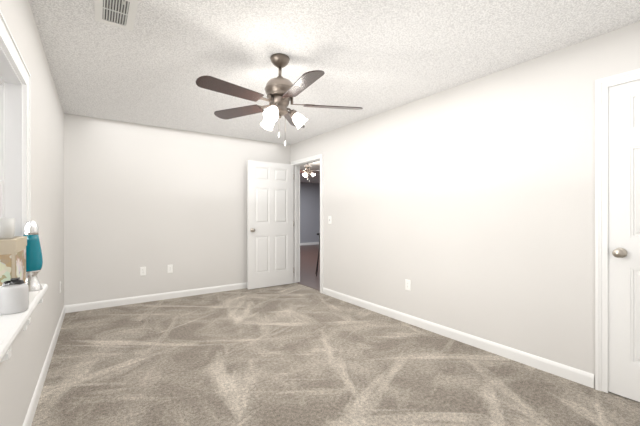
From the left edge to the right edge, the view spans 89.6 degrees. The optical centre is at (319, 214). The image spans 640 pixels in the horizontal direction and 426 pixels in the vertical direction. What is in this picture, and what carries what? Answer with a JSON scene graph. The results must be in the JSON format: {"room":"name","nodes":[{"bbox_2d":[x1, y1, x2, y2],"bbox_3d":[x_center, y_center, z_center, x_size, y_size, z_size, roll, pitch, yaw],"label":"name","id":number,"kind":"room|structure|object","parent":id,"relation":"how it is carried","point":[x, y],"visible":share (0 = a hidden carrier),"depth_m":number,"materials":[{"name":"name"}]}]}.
{"room":"empty bedroom","nodes":[
{"label":"empty bedroom","id":0,"kind":"room"},
{"bbox_2d":[0,0,63,425],"bbox_3d":[-1.619,-0.011,1.657,0.140,2.400,5.571,0,0,-35],"label":"wall","id":1,"kind":"structure","parent":0,"point":[21,369],"depth_m":2.18,"materials":[{"name":"paint"}]},
{"bbox_2d":[0,10,30,235],"bbox_3d":[-1.323,-0.181,1.263,0.154,1.140,1.065,0,0,-35],"label":"window","id":2,"kind":"structure","parent":1,"relation":"in","point":[15,138],"depth_m":1.64,"materials":[{"name":"white"}]},
{"bbox_2d":[0,284,47,362],"bbox_3d":[-1.269,0.484,1.300,0.158,0.190,1.135,0,0,-35],"label":"window sill","id":3,"kind":"structure","parent":1,"relation":"attached to","point":[12,326],"depth_m":1.17,"materials":[{"name":"white"}]},
{"bbox_2d":[0,236,26,285],"bbox_3d":[-1.410,0.247,1.449,0.100,0.283,0.276,0,0,-35],"label":"storage box","id":4,"kind":"object","parent":3,"relation":"on","point":[12,257],"visible":0.75,"depth_m":1.36,"materials":[{"name":"beige cardboard"}]},
{"bbox_2d":[0,218,14,238],"bbox_3d":[-1.386,0.062,1.414,0.074,0.088,0.099,0,0,-35],"label":"mug","id":5,"kind":"object","parent":4,"relation":"on","point":[7,228],"visible":1,"depth_m":1.39,"materials":[{"name":"white ceramic"}]},
{"bbox_2d":[0,277,28,314],"bbox_3d":[-1.225,0.326,1.288,0.094,0.127,0.099,0,0,-35],"label":"speaker","id":6,"kind":"object","parent":3,"relation":"on","point":[14,295],"visible":1,"depth_m":1.26},
{"bbox_2d":[23,220,42,291],"bbox_3d":[-1.480,0.210,1.650,0.093,0.359,0.093,0,0,-35],"label":"lamp","id":7,"kind":"object","parent":3,"relation":"on","point":[34,260],"visible":0.83,"depth_m":1.63,"materials":[{"name":"teal metal"}]},
{"bbox_2d":[23,306,64,425],"bbox_3d":[-1.556,1.143,1.701,0.014,0.092,5.291,0,0,-35],"label":"baseboard","id":8,"kind":"structure","parent":1,"relation":"attached to","point":[29,417],"depth_m":2.21,"materials":[{"name":"white wood"}]},
{"bbox_2d":[64,113,289,304],"bbox_3d":[-1.837,-0.011,4.815,3.113,2.400,0.140,0,0,-35],"label":"wall","id":9,"kind":"structure","parent":0,"point":[155,201],"depth_m":4.41,"materials":[{"name":"paint"}]},
{"bbox_2d":[140,267,145,275],"bbox_3d":[-2.385,0.769,4.343,0.070,0.115,0.008,0,0,-35],"label":"electrical outlet","id":10,"kind":"object","parent":9,"relation":"attached to","point":[142,270],"visible":1,"depth_m":4.34,"materials":[{"name":"white plastic"}]},
{"bbox_2d":[64,282,246,312],"bbox_3d":[-1.793,1.143,4.752,3.113,0.092,0.014,0,0,-35],"label":"baseboard","id":11,"kind":"structure","parent":9,"relation":"attached to","point":[125,301],"depth_m":4.38,"materials":[{"name":"white wood"}]},
{"bbox_2d":[167,264,172,272],"bbox_3d":[-2.111,0.769,4.535,0.070,0.115,0.008,0,0,-35],"label":"electrical outlet","id":12,"kind":"object","parent":9,"relation":"attached to","point":[169,268],"visible":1,"depth_m":4.53,"materials":[{"name":"white plastic"}]},
{"bbox_2d":[300,244,319,287],"bbox_3d":[1.051,1.241,8.564,5.683,0.096,8.050,0,0,-35],"label":"floor","id":13,"kind":"structure","parent":0,"point":[308,260],"depth_m":7.48,"materials":[{"name":"brown wood"}]},
{"bbox_2d":[316,233,319,275],"bbox_3d":[-0.026,0.780,6.335,0.241,0.822,0.211,0,0,-35],"label":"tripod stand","id":14,"kind":"object","parent":13,"relation":"on","point":[318,254],"visible":0.65,"depth_m":6.30,"materials":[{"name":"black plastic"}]},
{"bbox_2d":[300,182,319,242],"bbox_3d":[-1.296,-0.011,11.919,5.670,2.400,0.140,0,0,-35],"label":"wall","id":15,"kind":"structure","parent":0,"point":[309,211],"depth_m":12.44,"materials":[{"name":"grey paint"}]},
{"bbox_2d":[300,242,318,245],"bbox_3d":[-1.246,1.143,11.860,5.683,0.092,0.014,0,0,-35],"label":"baseboard","id":16,"kind":"structure","parent":15,"relation":"attached to","point":[312,243],"depth_m":12.46,"materials":[{"name":"white wood"}]},
{"bbox_2d":[29,0,639,182],"bbox_3d":[0.499,-1.261,6.411,9.051,0.100,10.950,0,0,-35],"label":"ceiling","id":17,"kind":"structure","parent":0,"point":[372,57],"depth_m":2.38,"materials":[{"name":"white paint"}]},
{"bbox_2d":[94,0,138,30],"bbox_3d":[-1.214,-1.203,1.912,0.205,0.016,0.365,0,0,-35],"label":"ceiling vent","id":18,"kind":"object","parent":17,"relation":"in","point":[120,13],"visible":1,"depth_m":1.93,"materials":[{"name":"white metal"}]},
{"bbox_2d":[196,53,362,146],"bbox_3d":[-0.312,-0.864,2.459,1.251,0.694,1.245,0,0,-35],"label":"ceiling fan","id":19,"kind":"object","parent":17,"relation":"hanging from","point":[281,91],"visible":1,"depth_m":2.41,"materials":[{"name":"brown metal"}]},
{"bbox_2d":[300,164,319,179],"bbox_3d":[-0.305,-0.973,7.390,0.957,0.476,0.924,0,0,-35],"label":"ceiling fan","id":20,"kind":"object","parent":17,"relation":"hanging from","point":[307,170],"visible":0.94,"depth_m":7.32,"materials":[{"name":"white glass"}]},
{"bbox_2d":[31,283,639,425],"bbox_3d":[-0.295,1.239,2.580,3.368,0.100,5.571,0,0,-35],"label":"floor","id":21,"kind":"structure","parent":0,"point":[294,354],"depth_m":2.39,"materials":[{"name":"beige carpet"}]},
{"bbox_2d":[290,21,639,387],"bbox_3d":[1.039,-0.011,3.510,0.115,2.400,5.571,0,0,-35],"label":"wall","id":22,"kind":"structure","parent":0,"point":[468,207],"depth_m":2.81,"materials":[{"name":"paint"}]},
{"bbox_2d":[291,154,322,292],"bbox_3d":[-0.174,0.141,5.251,0.157,2.097,0.929,0,0,-35],"label":"trim","id":23,"kind":"structure","parent":22,"relation":"attached to","point":[297,164],"depth_m":5.56,"materials":[{"name":"white wood"}]},
{"bbox_2d":[247,160,293,289],"bbox_3d":[-0.797,0.167,5.294,0.822,2.028,0.179,0,0,-35],"label":"door","id":24,"kind":"structure","parent":23,"relation":"attached to","point":[270,223],"depth_m":5.25,"materials":[{"name":"white wood"}]},
{"bbox_2d":[298,282,319,290],"bbox_3d":[-0.145,1.189,5.271,0.085,0.008,0.815,0,0,-35],"label":"trim","id":25,"kind":"structure","parent":22,"relation":"attached to","point":[307,285],"depth_m":5.28,"materials":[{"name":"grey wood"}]},
{"bbox_2d":[405,279,410,290],"bbox_3d":[0.959,0.774,3.518,0.008,0.115,0.070,0,0,-35],"label":"electrical outlet","id":26,"kind":"object","parent":22,"relation":"attached to","point":[407,284],"visible":1,"depth_m":3.51,"materials":[{"name":"white plastic"}]},
{"bbox_2d":[323,287,593,387],"bbox_3d":[0.959,1.143,3.513,0.014,0.092,3.198,0,0,-35],"label":"baseboard","id":27,"kind":"structure","parent":22,"relation":"attached to","point":[563,371],"depth_m":2.83,"materials":[{"name":"white wood"}]},
{"bbox_2d":[595,68,639,392],"bbox_3d":[2.173,0.141,1.865,0.137,2.097,0.874,0,0,-35],"label":"door frame","id":28,"kind":"structure","parent":22,"relation":"attached to","point":[602,85],"depth_m":2.16,"materials":[{"name":"white wood"}]},
{"bbox_2d":[608,79,639,401],"bbox_3d":[2.154,0.167,1.845,0.179,2.028,0.769,0,0,-35],"label":"door","id":29,"kind":"structure","parent":22,"relation":"in","point":[623,239],"depth_m":2.08,"materials":[{"name":"white wood"}]}
]}

